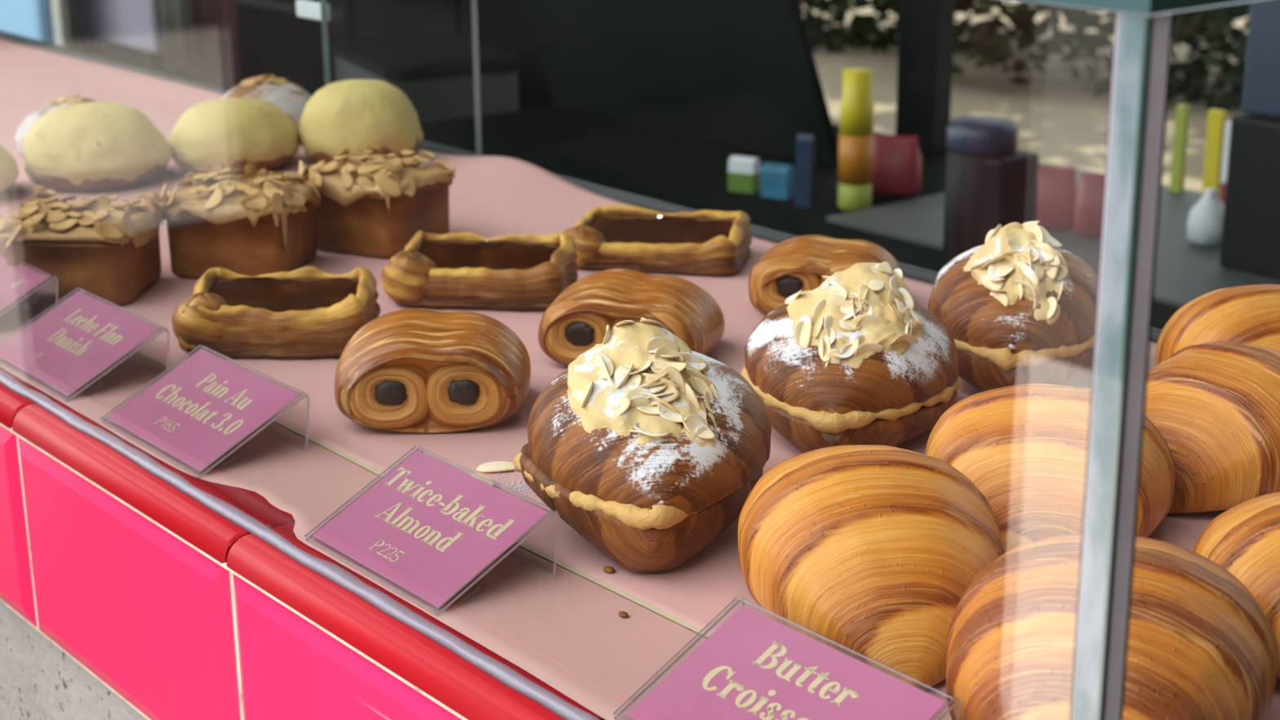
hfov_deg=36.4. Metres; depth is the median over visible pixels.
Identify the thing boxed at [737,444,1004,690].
croissant
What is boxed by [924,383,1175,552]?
croissant
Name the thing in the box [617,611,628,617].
crumb
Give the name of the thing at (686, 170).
countertop
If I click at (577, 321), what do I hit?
pain au chocolat
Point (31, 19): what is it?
cooler
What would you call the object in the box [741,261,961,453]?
croissant
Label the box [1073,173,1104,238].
snack packet
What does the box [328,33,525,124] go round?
crate
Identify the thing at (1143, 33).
glass display case
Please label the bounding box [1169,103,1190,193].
packet
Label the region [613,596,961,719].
price sign
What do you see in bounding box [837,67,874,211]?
squeeze bottle
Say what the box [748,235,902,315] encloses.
pain au chocolat
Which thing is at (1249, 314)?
croissant
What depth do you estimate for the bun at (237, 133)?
1.54 m
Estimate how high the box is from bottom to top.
0.119 m
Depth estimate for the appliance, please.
2.35 m
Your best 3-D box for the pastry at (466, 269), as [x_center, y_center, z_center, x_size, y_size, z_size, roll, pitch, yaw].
[-0.097,-0.056,1.192,0.118,0.036,0.072,2,17,7]
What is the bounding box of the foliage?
[798,0,1250,111]
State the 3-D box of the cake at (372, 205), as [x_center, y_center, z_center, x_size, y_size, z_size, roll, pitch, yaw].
[-0.176,-0.109,1.321,0.091,0.062,0.090,9,20,27]
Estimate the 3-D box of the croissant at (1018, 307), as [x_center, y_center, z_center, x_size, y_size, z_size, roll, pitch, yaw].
[0.201,-0.034,1.031,0.104,0.084,0.107,-10,20,-29]
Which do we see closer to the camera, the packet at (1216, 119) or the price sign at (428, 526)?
the price sign at (428, 526)
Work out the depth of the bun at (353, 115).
1.56 m
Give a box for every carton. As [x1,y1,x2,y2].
[728,155,759,193]
[760,162,795,199]
[795,133,815,208]
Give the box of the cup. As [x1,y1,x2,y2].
[871,134,921,196]
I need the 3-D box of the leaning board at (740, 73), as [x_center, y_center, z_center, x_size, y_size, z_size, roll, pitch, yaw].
[-0.030,-0.878,3.306,0.020,0.949,1.065,-14,22,-37]
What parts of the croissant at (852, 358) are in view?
croissant lid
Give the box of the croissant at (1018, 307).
[928,220,1097,392]
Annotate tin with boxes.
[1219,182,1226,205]
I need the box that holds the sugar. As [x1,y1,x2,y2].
[492,471,542,501]
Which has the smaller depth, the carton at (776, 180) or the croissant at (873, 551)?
the croissant at (873, 551)
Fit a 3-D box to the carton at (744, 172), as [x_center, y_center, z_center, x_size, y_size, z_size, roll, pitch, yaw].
[0.154,-0.275,2.880,0.041,0.051,0.025,10,20,29]
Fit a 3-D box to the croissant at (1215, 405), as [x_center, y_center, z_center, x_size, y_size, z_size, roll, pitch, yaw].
[0.271,0.025,0.877,0.124,0.062,0.100,-13,22,-36]
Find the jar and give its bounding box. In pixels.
[942,115,1039,267]
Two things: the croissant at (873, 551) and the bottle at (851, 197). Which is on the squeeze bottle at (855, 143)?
the bottle at (851, 197)
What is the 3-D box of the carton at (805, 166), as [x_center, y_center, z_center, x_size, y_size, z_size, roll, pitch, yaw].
[0.235,-0.268,2.767,0.024,0.104,0.014,10,20,29]
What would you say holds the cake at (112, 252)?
on the display shelf at (490, 197)
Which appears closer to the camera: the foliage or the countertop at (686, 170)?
the countertop at (686, 170)
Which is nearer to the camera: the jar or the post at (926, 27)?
the jar
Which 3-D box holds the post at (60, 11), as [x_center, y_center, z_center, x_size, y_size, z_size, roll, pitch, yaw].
[-1.201,-1.249,3.858,0.020,2.550,0.045,-14,22,-37]
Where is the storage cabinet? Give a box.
[66,0,554,110]
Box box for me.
[1218,120,1231,199]
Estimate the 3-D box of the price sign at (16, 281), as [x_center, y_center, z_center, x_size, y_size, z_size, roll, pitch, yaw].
[-0.400,-0.041,1.171,0.062,0.032,0.105,-14,22,-37]
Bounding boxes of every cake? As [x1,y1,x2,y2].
[0,184,164,305]
[158,161,323,278]
[298,145,455,258]
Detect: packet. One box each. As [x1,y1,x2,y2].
[1035,166,1078,231]
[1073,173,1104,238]
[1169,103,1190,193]
[1201,108,1227,197]
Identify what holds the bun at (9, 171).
on the display shelf at (490, 197)
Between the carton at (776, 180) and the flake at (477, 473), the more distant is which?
the carton at (776, 180)
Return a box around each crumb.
[603,565,614,573]
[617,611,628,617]
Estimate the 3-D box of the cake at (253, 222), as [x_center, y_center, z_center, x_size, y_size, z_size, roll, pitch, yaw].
[-0.257,-0.091,1.266,0.094,0.062,0.096,3,18,10]
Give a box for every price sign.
[0,253,57,315]
[0,287,169,401]
[100,344,309,479]
[304,445,559,616]
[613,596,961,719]
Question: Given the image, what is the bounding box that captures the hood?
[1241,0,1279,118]
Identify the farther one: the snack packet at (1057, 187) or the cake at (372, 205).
the snack packet at (1057, 187)
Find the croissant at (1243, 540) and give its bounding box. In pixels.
[1192,492,1279,679]
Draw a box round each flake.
[468,472,494,485]
[475,461,515,472]
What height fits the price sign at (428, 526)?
0.032 m
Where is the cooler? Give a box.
[0,0,54,44]
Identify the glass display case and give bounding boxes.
[0,0,1260,719]
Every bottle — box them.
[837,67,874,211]
[837,182,871,211]
[1186,188,1224,246]
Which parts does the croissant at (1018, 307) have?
croissant lid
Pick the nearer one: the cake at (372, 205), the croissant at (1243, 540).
the croissant at (1243, 540)
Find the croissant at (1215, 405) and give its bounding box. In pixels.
[1144,340,1279,513]
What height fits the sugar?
0.001 m
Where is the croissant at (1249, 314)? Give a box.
[1155,284,1279,365]
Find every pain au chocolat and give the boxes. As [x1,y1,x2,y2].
[333,308,530,433]
[537,268,724,366]
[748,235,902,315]
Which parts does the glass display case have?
sliding door, sliding door, pane, pane, pane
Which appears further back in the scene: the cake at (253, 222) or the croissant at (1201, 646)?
the cake at (253, 222)
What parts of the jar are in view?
lid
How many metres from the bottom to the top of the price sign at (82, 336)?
0.032 m
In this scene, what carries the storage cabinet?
on the floor
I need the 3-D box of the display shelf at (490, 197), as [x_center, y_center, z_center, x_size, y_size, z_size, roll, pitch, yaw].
[-0.827,-0.307,2.059,0.446,0.013,3.674,-14,22,-37]
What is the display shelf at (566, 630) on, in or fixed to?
on the counter at (124, 596)
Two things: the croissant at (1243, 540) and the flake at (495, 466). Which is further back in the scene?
the flake at (495, 466)
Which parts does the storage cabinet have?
door, door, handle rail, door, door, door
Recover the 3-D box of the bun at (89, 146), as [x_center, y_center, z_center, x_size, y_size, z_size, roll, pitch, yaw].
[-0.427,-0.171,1.526,0.111,0.061,0.111,13,22,37]
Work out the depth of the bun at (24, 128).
1.61 m
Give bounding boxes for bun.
[0,144,19,195]
[14,94,108,158]
[22,102,171,191]
[166,97,298,174]
[221,74,311,142]
[297,79,423,164]
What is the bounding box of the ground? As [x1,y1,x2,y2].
[801,0,1248,191]
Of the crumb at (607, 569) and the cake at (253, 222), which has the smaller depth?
the crumb at (607, 569)
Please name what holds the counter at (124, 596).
on the floor
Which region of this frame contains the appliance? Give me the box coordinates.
[1219,0,1279,279]
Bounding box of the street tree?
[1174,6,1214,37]
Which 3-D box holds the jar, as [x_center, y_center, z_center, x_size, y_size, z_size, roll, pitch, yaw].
[0.410,-0.184,2.322,0.084,0.205,0.099,-14,22,-37]
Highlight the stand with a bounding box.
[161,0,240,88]
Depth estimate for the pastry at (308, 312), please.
1.07 m
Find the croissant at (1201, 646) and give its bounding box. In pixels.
[946,533,1278,719]
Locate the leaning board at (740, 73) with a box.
[531,0,838,166]
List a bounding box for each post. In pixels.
[50,0,71,48]
[895,0,955,155]
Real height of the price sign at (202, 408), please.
0.032 m
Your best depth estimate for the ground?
7.04 m
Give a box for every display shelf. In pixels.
[0,38,1279,719]
[0,302,707,719]
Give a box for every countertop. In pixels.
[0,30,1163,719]
[419,104,1279,327]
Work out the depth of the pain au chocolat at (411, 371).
0.95 m
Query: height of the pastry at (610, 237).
0.030 m

